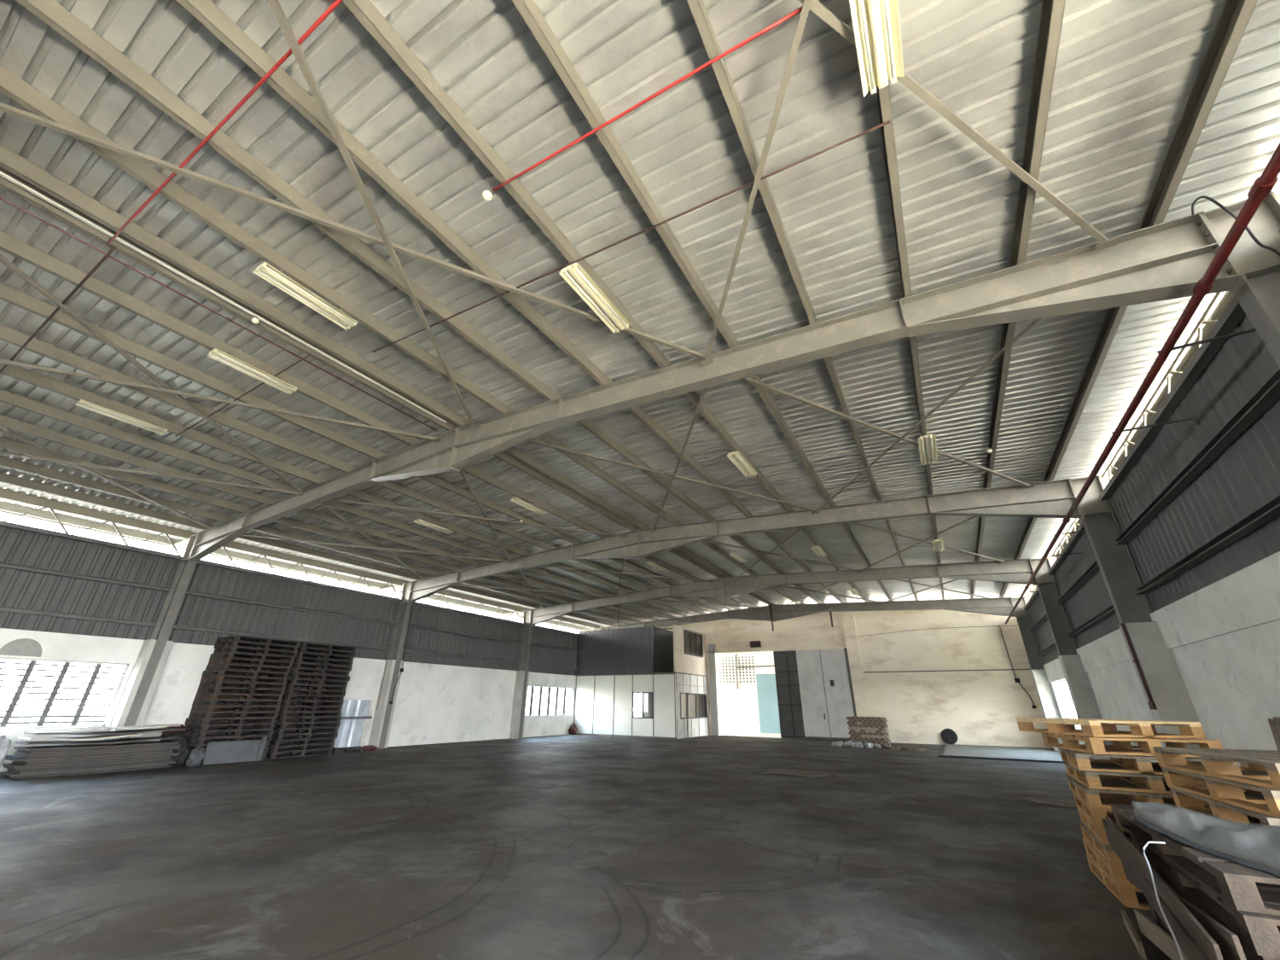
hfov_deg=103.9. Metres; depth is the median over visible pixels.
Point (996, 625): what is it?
conduit
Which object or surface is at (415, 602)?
beam
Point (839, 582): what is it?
brace
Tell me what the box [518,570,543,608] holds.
brace
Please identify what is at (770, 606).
hanger
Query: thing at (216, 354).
fitting
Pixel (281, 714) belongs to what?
wooden pallet
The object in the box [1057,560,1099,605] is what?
beam
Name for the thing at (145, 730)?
sheet
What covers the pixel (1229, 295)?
purlin
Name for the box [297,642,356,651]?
wooden pallet
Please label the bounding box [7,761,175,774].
sheet
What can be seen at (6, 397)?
purlin
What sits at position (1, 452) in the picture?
brace
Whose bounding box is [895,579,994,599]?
brace
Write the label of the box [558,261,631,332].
fitting
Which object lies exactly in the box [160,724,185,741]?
basin
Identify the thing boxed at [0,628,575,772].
wall
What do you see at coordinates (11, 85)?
purlin
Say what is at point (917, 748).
brick
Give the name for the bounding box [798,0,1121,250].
brace
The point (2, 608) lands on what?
beam
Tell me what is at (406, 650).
beam
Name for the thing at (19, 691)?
window
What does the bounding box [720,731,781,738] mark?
ground
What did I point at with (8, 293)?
purlin
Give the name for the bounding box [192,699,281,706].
wooden pallet
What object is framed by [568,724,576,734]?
plastic bundle
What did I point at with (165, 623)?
steel column
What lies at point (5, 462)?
purlin
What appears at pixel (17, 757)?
sheet
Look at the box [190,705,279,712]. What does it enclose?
wooden pallet
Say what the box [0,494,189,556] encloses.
truss
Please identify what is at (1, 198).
pipe
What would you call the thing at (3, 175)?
ridge trunking
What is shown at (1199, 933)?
plank
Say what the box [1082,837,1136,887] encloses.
wooden pallet
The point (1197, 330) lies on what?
truss
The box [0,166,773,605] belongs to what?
purlin
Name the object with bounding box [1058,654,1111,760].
wall pier
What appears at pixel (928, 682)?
wall
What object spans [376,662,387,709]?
conduit
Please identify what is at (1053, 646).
beam
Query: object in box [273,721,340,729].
wooden pallet
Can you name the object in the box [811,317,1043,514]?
brace
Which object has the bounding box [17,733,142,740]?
sheet
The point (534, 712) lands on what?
ground
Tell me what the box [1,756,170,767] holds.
sheet
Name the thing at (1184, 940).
plank
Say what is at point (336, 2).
pipe
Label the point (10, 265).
brace
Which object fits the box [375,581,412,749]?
steel column
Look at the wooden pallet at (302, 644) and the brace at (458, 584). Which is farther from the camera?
the brace at (458, 584)
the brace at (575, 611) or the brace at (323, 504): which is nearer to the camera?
the brace at (323, 504)
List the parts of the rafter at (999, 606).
ridge plate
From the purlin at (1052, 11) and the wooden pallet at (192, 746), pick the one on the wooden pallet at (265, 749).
the wooden pallet at (192, 746)
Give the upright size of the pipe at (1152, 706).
1.490 m
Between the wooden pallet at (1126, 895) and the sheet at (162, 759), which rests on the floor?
the wooden pallet at (1126, 895)
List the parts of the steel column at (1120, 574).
knee panel, cap plate, plate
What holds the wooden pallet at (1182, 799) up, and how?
on the wooden pallet at (1233, 882)
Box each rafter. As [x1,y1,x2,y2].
[188,211,1241,561]
[407,478,1082,602]
[529,558,1037,625]
[607,597,1016,628]
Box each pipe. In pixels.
[0,197,437,431]
[0,245,116,373]
[106,0,343,244]
[175,354,311,436]
[372,120,890,352]
[482,5,802,201]
[1004,142,1279,623]
[1120,623,1156,709]
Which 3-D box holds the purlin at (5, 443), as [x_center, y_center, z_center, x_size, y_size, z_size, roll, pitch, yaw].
[-8.879,2.286,17.110,0.168,0.200,40.800,-13,-27,27]
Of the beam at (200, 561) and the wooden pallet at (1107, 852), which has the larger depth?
the beam at (200, 561)
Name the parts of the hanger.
plate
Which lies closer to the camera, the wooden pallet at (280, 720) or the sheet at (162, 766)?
the sheet at (162, 766)
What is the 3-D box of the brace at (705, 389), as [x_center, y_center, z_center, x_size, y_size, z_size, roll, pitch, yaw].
[0.770,-0.058,11.782,0.222,0.300,8.939,2,-24,-4]
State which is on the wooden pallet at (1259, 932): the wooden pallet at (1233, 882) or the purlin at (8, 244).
the wooden pallet at (1233, 882)
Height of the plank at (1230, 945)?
0.289 m
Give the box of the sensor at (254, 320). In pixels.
[251,316,259,324]
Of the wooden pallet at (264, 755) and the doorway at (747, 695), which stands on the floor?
the wooden pallet at (264, 755)
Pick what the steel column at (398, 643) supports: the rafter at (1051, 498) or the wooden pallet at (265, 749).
the rafter at (1051, 498)
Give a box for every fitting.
[75,399,167,435]
[206,348,297,394]
[253,261,359,330]
[413,517,453,534]
[510,496,547,514]
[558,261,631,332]
[645,560,666,570]
[727,451,758,477]
[729,551,746,563]
[810,544,826,557]
[849,0,904,97]
[849,587,860,594]
[917,434,937,465]
[932,537,944,552]
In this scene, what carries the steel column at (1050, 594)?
on the wall pier at (1083, 697)
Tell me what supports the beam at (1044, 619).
attached to the cladding at (1245, 477)
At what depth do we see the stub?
26.16 m
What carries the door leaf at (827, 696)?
in the wall at (928, 682)
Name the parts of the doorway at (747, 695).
blue door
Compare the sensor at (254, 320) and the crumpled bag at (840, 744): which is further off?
the crumpled bag at (840, 744)
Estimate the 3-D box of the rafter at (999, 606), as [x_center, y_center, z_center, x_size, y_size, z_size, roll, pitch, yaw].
[7.393,7.616,27.700,21.790,1.395,0.220,-13,-27,27]
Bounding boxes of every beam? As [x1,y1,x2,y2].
[0,520,183,559]
[0,562,171,592]
[0,606,157,626]
[171,624,392,650]
[185,590,397,625]
[196,559,402,601]
[402,649,518,663]
[407,623,522,643]
[412,601,524,624]
[529,662,576,669]
[530,642,579,651]
[532,625,580,635]
[1024,587,1039,610]
[1029,613,1047,632]
[1037,643,1056,656]
[1047,522,1085,575]
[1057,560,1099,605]
[1068,605,1115,637]
[1099,296,1245,500]
[1115,368,1279,545]
[1134,494,1279,594]
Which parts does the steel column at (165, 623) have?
cap plate, knee panel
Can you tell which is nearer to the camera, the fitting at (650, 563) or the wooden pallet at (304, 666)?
the wooden pallet at (304, 666)
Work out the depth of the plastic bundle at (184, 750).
13.26 m
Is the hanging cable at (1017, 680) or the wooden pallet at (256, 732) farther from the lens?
the hanging cable at (1017, 680)
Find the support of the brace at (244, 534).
attached to the rafter at (1166, 260)
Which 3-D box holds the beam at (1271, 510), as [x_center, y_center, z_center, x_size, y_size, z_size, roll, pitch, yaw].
[7.892,0.886,6.856,0.148,0.094,7.187,-13,-27,27]
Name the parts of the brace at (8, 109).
gusset plate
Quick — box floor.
[0,733,1171,959]
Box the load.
[333,699,372,749]
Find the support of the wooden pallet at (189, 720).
on the wooden pallet at (258, 726)
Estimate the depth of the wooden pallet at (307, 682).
16.77 m
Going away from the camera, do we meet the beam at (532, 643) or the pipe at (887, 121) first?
the pipe at (887, 121)
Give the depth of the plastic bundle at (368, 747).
17.56 m
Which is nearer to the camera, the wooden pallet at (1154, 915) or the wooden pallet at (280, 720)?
the wooden pallet at (1154, 915)
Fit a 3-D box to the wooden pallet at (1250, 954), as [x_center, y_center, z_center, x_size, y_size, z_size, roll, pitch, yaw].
[3.984,2.499,2.831,1.350,0.144,2.200,-13,-27,27]
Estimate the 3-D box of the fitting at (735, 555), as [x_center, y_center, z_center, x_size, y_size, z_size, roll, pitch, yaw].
[3.595,2.790,18.252,0.300,0.175,1.220,-13,-27,27]
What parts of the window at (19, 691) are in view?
sill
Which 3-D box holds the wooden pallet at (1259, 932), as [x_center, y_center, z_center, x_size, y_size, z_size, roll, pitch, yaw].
[3.949,2.341,2.838,1.350,0.144,2.200,-13,-28,28]
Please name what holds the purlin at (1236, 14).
on the rafter at (1166, 260)
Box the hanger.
[768,605,773,631]
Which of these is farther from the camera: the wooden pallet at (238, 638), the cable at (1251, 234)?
the wooden pallet at (238, 638)
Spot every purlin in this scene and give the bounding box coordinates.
[0,64,801,604]
[0,144,780,604]
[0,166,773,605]
[0,230,753,606]
[0,282,734,610]
[0,324,716,612]
[0,363,699,615]
[0,389,683,616]
[0,414,665,619]
[0,436,651,622]
[0,455,634,623]
[0,472,619,626]
[0,488,605,628]
[0,500,590,630]
[14,0,823,603]
[175,0,844,602]
[342,0,868,601]
[511,0,891,599]
[686,0,917,599]
[876,84,944,599]
[969,0,1065,598]
[998,0,1257,597]
[1029,290,1234,596]
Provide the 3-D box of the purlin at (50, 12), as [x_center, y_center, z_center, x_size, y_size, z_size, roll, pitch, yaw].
[0.438,-0.083,12.302,0.168,0.200,40.800,-13,-27,27]
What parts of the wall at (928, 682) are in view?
groove trim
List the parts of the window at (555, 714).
sill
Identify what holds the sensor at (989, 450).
attached to the purlin at (1052, 11)
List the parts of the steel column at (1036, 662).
knee panel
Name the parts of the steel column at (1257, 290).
knee panel, cap plate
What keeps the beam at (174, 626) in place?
attached to the cladding at (19, 589)
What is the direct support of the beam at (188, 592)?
attached to the cladding at (19, 589)
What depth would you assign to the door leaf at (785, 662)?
27.75 m
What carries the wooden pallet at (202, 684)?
on the wooden pallet at (200, 690)
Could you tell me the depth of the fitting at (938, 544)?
15.48 m
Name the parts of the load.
board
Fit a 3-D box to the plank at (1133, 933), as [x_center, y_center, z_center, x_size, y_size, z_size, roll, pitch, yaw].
[3.757,3.461,3.816,0.030,0.120,0.752,-15,-29,31]
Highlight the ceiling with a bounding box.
[0,0,1279,630]
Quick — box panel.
[202,736,267,764]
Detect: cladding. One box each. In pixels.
[0,525,578,675]
[1028,314,1279,664]
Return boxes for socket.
[1014,678,1020,682]
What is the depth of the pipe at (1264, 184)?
5.19 m
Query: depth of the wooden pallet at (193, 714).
14.69 m
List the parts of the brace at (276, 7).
gusset plate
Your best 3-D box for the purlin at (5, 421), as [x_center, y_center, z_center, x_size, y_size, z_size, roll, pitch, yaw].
[-7.877,2.008,16.604,0.168,0.200,40.800,-13,-27,27]
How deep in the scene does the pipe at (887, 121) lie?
5.42 m
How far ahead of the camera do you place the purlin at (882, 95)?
5.44 m
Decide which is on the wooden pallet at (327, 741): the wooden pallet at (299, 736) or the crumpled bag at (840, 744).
the wooden pallet at (299, 736)
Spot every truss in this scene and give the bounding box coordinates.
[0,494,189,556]
[202,545,402,599]
[416,592,523,622]
[535,618,600,633]
[1025,585,1036,601]
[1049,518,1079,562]
[1101,290,1226,480]
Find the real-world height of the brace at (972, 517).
0.284 m
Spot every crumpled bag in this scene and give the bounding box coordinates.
[831,741,836,746]
[835,740,844,747]
[845,739,855,747]
[854,741,863,748]
[864,742,872,748]
[874,744,881,748]
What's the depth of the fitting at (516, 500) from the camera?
13.70 m
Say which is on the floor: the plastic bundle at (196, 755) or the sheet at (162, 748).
the plastic bundle at (196, 755)
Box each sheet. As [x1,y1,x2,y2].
[0,763,168,777]
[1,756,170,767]
[1,765,171,779]
[3,757,172,769]
[5,749,173,759]
[5,750,173,762]
[6,759,175,772]
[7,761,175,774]
[11,754,178,765]
[13,740,179,750]
[14,736,180,744]
[14,747,180,756]
[15,744,180,755]
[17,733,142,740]
[17,743,181,752]
[18,751,180,763]
[23,727,186,734]
[72,724,180,729]
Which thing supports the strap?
hanging from the wooden pallet at (1233, 882)
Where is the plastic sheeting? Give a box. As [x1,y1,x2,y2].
[1131,800,1279,877]
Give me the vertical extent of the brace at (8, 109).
0.300 m
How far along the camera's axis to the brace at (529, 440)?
11.68 m
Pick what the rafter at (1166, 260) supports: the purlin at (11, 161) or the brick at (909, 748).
the purlin at (11, 161)
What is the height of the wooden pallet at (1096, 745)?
0.144 m
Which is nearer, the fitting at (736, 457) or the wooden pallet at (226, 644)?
the fitting at (736, 457)
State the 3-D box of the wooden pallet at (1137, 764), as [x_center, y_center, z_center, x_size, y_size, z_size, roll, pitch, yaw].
[5.056,2.896,5.184,1.000,0.144,1.250,-13,-28,28]
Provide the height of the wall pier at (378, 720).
3.080 m
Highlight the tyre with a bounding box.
[941,728,957,744]
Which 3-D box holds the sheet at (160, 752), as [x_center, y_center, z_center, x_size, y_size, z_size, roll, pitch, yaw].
[-13.086,6.603,12.028,0.920,0.052,2.700,-13,-27,27]
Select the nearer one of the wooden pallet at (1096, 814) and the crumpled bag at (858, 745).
the wooden pallet at (1096, 814)
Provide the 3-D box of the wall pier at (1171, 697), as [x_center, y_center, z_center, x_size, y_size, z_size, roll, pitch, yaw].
[9.581,4.186,9.009,0.490,3.100,0.480,-13,-27,27]
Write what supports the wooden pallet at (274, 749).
on the wooden pallet at (323, 752)
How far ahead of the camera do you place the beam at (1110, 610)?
12.90 m
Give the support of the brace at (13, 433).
attached to the rafter at (1166, 260)
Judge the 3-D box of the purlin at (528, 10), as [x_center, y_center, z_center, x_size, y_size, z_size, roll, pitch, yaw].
[3.440,-0.603,10.643,0.168,0.200,40.800,-13,-27,27]
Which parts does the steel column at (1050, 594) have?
cap plate, knee panel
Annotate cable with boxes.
[389,603,413,703]
[999,626,1036,708]
[1191,195,1279,256]
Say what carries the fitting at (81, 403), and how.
hanging from the purlin at (29, 376)
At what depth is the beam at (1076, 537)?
13.70 m
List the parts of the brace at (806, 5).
gusset plate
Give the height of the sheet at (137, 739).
0.088 m
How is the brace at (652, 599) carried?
attached to the rafter at (1018, 571)
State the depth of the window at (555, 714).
27.33 m
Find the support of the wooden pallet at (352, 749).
on the floor
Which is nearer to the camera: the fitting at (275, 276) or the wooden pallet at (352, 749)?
the fitting at (275, 276)
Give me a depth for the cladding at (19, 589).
15.54 m
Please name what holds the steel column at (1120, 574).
on the wall pier at (1171, 697)
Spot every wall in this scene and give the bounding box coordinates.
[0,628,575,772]
[659,609,1053,748]
[1043,551,1279,766]
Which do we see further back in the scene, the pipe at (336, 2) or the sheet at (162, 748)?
the sheet at (162, 748)
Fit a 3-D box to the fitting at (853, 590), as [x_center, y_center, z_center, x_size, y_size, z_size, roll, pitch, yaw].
[9.736,5.016,22.738,0.300,0.175,1.220,-13,-27,27]
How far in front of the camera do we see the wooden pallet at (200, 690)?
14.97 m
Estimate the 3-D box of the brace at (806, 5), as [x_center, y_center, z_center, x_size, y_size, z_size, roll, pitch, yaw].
[1.203,-3.444,3.611,0.222,0.284,8.753,2,-24,-2]
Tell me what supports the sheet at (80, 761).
on the sheet at (11, 765)
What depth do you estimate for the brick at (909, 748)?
19.88 m
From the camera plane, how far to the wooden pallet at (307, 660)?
16.94 m
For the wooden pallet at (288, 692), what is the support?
on the wooden pallet at (314, 698)
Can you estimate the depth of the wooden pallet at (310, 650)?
16.99 m
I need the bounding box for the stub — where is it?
[829,610,833,627]
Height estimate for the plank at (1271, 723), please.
1.519 m
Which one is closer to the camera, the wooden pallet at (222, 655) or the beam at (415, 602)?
the wooden pallet at (222, 655)
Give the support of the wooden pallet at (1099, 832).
on the wooden pallet at (1107, 852)
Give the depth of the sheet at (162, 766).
11.51 m
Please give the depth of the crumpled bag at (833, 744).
21.70 m
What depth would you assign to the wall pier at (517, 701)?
24.91 m
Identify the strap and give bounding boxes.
[1142,841,1183,959]
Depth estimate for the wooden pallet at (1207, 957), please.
2.93 m
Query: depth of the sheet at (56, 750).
11.76 m
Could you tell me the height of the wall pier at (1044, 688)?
3.100 m
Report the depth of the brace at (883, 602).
22.02 m
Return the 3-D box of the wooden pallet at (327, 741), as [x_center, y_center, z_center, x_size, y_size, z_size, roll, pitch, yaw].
[-10.986,8.365,16.030,1.150,0.156,1.800,-13,-27,27]
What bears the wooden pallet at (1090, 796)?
on the wooden pallet at (1096, 814)
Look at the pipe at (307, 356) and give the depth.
8.93 m
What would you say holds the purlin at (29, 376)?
on the rafter at (1166, 260)
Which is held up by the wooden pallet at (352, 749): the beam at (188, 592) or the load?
the load
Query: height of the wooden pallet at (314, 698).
0.156 m
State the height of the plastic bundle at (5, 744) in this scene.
0.828 m
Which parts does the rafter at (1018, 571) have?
plate, ridge plate, plate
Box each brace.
[0,102,713,360]
[0,253,305,493]
[0,358,441,442]
[0,425,213,529]
[0,451,304,495]
[241,533,511,563]
[267,0,479,430]
[320,502,426,580]
[329,498,627,537]
[458,583,618,597]
[459,468,511,561]
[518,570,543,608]
[525,439,816,511]
[539,564,714,581]
[575,610,683,618]
[616,558,624,596]
[648,599,764,608]
[650,388,707,532]
[698,0,812,365]
[703,540,859,571]
[733,528,802,579]
[741,377,1034,488]
[781,585,881,603]
[782,581,839,606]
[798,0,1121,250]
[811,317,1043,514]
[852,522,1006,563]
[855,516,977,572]
[878,579,958,604]
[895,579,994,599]
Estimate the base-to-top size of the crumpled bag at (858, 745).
0.252 m
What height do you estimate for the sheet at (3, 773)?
0.050 m
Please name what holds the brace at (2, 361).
attached to the brace at (10, 265)
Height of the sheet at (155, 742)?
0.050 m
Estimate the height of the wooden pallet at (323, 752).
0.156 m
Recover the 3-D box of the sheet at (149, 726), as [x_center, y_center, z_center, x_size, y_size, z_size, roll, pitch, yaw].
[-12.895,6.230,12.632,0.920,0.088,1.800,-13,-27,27]
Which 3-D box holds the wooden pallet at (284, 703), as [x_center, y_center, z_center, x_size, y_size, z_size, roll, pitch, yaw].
[-10.999,7.359,16.489,1.150,0.156,1.800,-13,-28,28]
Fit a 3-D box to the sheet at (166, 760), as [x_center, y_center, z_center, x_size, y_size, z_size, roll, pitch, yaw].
[-12.982,6.802,11.984,0.920,0.050,2.700,-13,-27,27]
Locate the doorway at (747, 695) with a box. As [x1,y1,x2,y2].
[716,651,780,733]
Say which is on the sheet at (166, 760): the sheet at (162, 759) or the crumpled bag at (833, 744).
the sheet at (162, 759)
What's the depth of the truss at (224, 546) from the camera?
17.91 m
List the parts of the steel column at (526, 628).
knee panel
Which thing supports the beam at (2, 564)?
attached to the cladding at (19, 589)
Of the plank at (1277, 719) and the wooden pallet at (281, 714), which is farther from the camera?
the wooden pallet at (281, 714)
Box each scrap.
[764,768,829,776]
[878,760,926,764]
[1021,797,1077,808]
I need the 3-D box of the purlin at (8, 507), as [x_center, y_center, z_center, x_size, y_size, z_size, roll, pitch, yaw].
[-12.890,3.400,19.138,0.168,0.200,40.800,-13,-27,27]
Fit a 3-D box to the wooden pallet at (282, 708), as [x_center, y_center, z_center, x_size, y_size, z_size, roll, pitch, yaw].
[-10.998,7.495,16.406,1.150,0.156,1.800,-13,-28,28]
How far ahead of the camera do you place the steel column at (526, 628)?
26.12 m
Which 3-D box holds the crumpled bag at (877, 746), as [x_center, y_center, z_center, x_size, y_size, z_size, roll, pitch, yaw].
[9.924,11.093,20.883,0.239,0.178,0.249,8,-25,-15]
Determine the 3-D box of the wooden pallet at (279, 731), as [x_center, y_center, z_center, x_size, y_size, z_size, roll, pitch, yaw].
[-10.955,8.076,16.157,1.150,0.156,1.800,-13,-28,28]
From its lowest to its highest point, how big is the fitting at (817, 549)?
0.175 m
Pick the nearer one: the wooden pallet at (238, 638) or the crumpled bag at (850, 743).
the wooden pallet at (238, 638)
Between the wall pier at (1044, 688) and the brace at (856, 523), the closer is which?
the brace at (856, 523)
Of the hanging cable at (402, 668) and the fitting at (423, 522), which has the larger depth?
the hanging cable at (402, 668)
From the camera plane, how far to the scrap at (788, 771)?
12.94 m
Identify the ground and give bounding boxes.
[0,709,641,726]
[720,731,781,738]
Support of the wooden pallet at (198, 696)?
on the wooden pallet at (196, 702)
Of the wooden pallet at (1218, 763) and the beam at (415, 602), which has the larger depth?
the beam at (415, 602)
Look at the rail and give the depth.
16.76 m
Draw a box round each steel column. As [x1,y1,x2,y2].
[118,532,198,738]
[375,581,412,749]
[497,609,532,738]
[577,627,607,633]
[1011,596,1044,669]
[1029,557,1077,656]
[1069,474,1155,625]
[1200,191,1279,367]
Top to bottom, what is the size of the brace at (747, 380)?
0.284 m
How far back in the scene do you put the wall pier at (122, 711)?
13.36 m
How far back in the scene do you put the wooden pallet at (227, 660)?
15.17 m
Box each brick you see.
[891,746,900,750]
[901,746,907,750]
[907,747,917,750]
[916,747,925,750]
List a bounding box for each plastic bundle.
[0,735,11,767]
[168,736,190,765]
[185,745,205,766]
[361,744,378,750]
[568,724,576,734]
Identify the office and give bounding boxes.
[573,624,709,738]
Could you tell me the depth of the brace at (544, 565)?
20.47 m
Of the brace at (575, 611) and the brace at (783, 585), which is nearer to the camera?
the brace at (783, 585)
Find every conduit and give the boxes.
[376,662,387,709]
[861,625,1008,636]
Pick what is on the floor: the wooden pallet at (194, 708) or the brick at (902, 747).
the brick at (902, 747)
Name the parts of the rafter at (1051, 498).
plate, ridge plate, plate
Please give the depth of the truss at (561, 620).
30.11 m
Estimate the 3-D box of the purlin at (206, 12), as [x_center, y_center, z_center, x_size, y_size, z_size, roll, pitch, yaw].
[1.439,-0.257,11.749,0.168,0.200,40.800,-13,-27,27]
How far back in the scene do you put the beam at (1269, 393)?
6.44 m
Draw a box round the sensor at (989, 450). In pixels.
[986,447,992,453]
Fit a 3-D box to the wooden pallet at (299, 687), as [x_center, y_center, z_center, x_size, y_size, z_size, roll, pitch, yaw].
[-10.986,6.919,16.666,1.150,0.156,1.800,-13,-27,28]
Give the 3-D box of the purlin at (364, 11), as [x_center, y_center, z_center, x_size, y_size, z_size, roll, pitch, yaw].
[2.439,-0.430,11.196,0.168,0.200,40.800,-13,-27,27]
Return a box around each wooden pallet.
[182,753,266,764]
[183,728,273,738]
[183,733,273,744]
[184,716,275,725]
[185,722,274,731]
[188,711,278,718]
[189,739,269,750]
[189,747,267,753]
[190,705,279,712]
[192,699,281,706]
[194,693,282,700]
[196,687,285,695]
[198,681,285,689]
[200,675,287,684]
[201,669,288,678]
[205,663,290,673]
[208,657,293,668]
[209,652,295,662]
[213,640,297,651]
[213,646,297,657]
[217,635,300,646]
[265,747,331,758]
[267,742,334,752]
[268,737,335,746]
[271,731,337,740]
[272,726,338,734]
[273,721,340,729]
[274,715,340,723]
[277,711,341,717]
[279,700,343,706]
[279,706,341,711]
[281,695,343,701]
[283,689,346,696]
[285,679,348,686]
[285,684,346,691]
[286,673,350,680]
[288,668,349,675]
[291,663,352,671]
[293,657,353,666]
[295,652,353,661]
[296,647,355,657]
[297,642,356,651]
[331,747,363,754]
[1016,717,1205,738]
[1041,732,1223,757]
[1058,746,1204,774]
[1064,761,1206,794]
[1065,774,1209,808]
[1072,791,1175,827]
[1076,806,1134,845]
[1079,821,1133,866]
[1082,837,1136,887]
[1086,854,1150,910]
[1110,803,1279,916]
[1129,833,1279,959]
[1142,855,1279,959]
[1146,899,1172,936]
[1152,746,1279,790]
[1161,767,1279,818]
[1169,786,1279,826]
[1185,928,1224,959]
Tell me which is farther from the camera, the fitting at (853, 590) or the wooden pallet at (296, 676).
the fitting at (853, 590)
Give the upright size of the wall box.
0.340 m
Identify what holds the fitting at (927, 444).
hanging from the purlin at (882, 95)
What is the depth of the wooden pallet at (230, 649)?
15.31 m
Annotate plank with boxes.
[1102,819,1208,959]
[1105,815,1223,959]
[1120,909,1146,959]
[1121,861,1246,959]
[1134,908,1188,959]
[1267,718,1279,750]
[1273,716,1279,737]
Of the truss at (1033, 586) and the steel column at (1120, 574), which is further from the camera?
the truss at (1033, 586)
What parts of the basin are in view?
bowl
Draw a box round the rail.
[937,755,1064,763]
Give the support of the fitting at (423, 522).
hanging from the purlin at (29, 376)
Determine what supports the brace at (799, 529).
attached to the rafter at (1051, 498)
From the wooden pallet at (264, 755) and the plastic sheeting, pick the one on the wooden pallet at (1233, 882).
the plastic sheeting
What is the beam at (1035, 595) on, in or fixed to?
attached to the cladding at (1245, 477)
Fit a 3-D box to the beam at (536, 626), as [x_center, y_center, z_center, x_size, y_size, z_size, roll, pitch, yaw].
[-4.277,9.050,29.703,0.140,0.090,7.187,-13,-27,27]
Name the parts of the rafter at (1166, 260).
plate, ridge plate, plate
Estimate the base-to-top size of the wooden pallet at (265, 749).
0.156 m
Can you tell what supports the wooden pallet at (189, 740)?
on the wooden pallet at (192, 746)
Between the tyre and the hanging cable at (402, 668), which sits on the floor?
the tyre
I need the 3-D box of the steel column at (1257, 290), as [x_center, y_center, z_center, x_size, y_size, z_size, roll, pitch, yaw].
[6.359,-1.407,4.148,1.630,3.080,0.300,-13,-27,27]
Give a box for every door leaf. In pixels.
[773,650,805,738]
[795,648,856,740]
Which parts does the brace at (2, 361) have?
gusset plate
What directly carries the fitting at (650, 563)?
on the brace
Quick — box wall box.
[750,640,761,647]
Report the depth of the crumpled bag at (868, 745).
20.88 m
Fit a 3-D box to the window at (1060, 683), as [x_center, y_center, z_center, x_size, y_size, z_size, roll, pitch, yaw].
[15.662,8.145,18.209,0.186,1.720,5.320,-13,-27,27]
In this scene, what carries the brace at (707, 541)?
attached to the rafter at (1018, 571)
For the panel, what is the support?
on the floor
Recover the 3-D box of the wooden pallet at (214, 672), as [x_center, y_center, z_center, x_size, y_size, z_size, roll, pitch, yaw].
[-11.979,5.924,15.238,1.150,0.156,1.800,-13,-28,28]
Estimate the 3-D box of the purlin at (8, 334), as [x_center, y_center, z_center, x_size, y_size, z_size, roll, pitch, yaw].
[-4.872,1.173,15.085,0.168,0.200,40.800,-13,-27,27]
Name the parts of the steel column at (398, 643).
knee panel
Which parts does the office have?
pane, pane, pane, pane, pane, pane, pane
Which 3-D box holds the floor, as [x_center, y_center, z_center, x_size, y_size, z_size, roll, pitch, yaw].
[-1.904,6.483,10.611,23.370,0.085,41.100,-13,-27,27]
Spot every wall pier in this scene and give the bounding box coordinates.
[104,639,172,739]
[367,659,403,748]
[509,670,529,738]
[1030,669,1063,750]
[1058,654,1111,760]
[1118,621,1207,748]
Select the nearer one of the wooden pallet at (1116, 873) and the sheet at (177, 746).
the wooden pallet at (1116, 873)
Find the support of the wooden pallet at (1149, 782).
on the wooden pallet at (1090, 796)
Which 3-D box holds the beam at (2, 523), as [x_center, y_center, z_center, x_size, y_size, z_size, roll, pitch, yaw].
[-15.414,1.046,12.066,0.140,0.090,7.187,-13,-27,27]
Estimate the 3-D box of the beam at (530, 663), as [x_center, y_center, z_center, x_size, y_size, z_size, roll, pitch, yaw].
[-4.291,10.799,28.917,0.148,0.094,7.187,-13,-27,27]
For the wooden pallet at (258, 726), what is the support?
on the wooden pallet at (256, 732)
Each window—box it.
[0,657,129,732]
[525,685,573,717]
[1049,677,1081,729]
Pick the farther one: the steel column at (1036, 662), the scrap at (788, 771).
the steel column at (1036, 662)
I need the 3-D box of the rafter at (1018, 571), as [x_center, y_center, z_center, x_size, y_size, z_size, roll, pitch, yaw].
[3.681,4.949,21.822,21.790,1.395,0.220,-13,-27,27]
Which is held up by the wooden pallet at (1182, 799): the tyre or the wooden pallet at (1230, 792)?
the wooden pallet at (1230, 792)
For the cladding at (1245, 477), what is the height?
2.400 m
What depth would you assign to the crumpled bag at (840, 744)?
21.32 m
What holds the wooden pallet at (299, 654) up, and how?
on the wooden pallet at (307, 660)
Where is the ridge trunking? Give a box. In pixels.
[0,171,446,422]
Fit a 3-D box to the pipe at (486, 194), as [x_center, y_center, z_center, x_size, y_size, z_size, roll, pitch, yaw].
[-0.186,-3.241,4.463,3.351,0.194,0.098,-13,-27,27]
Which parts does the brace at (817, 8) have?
gusset plate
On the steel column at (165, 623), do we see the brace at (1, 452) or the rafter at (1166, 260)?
the rafter at (1166, 260)

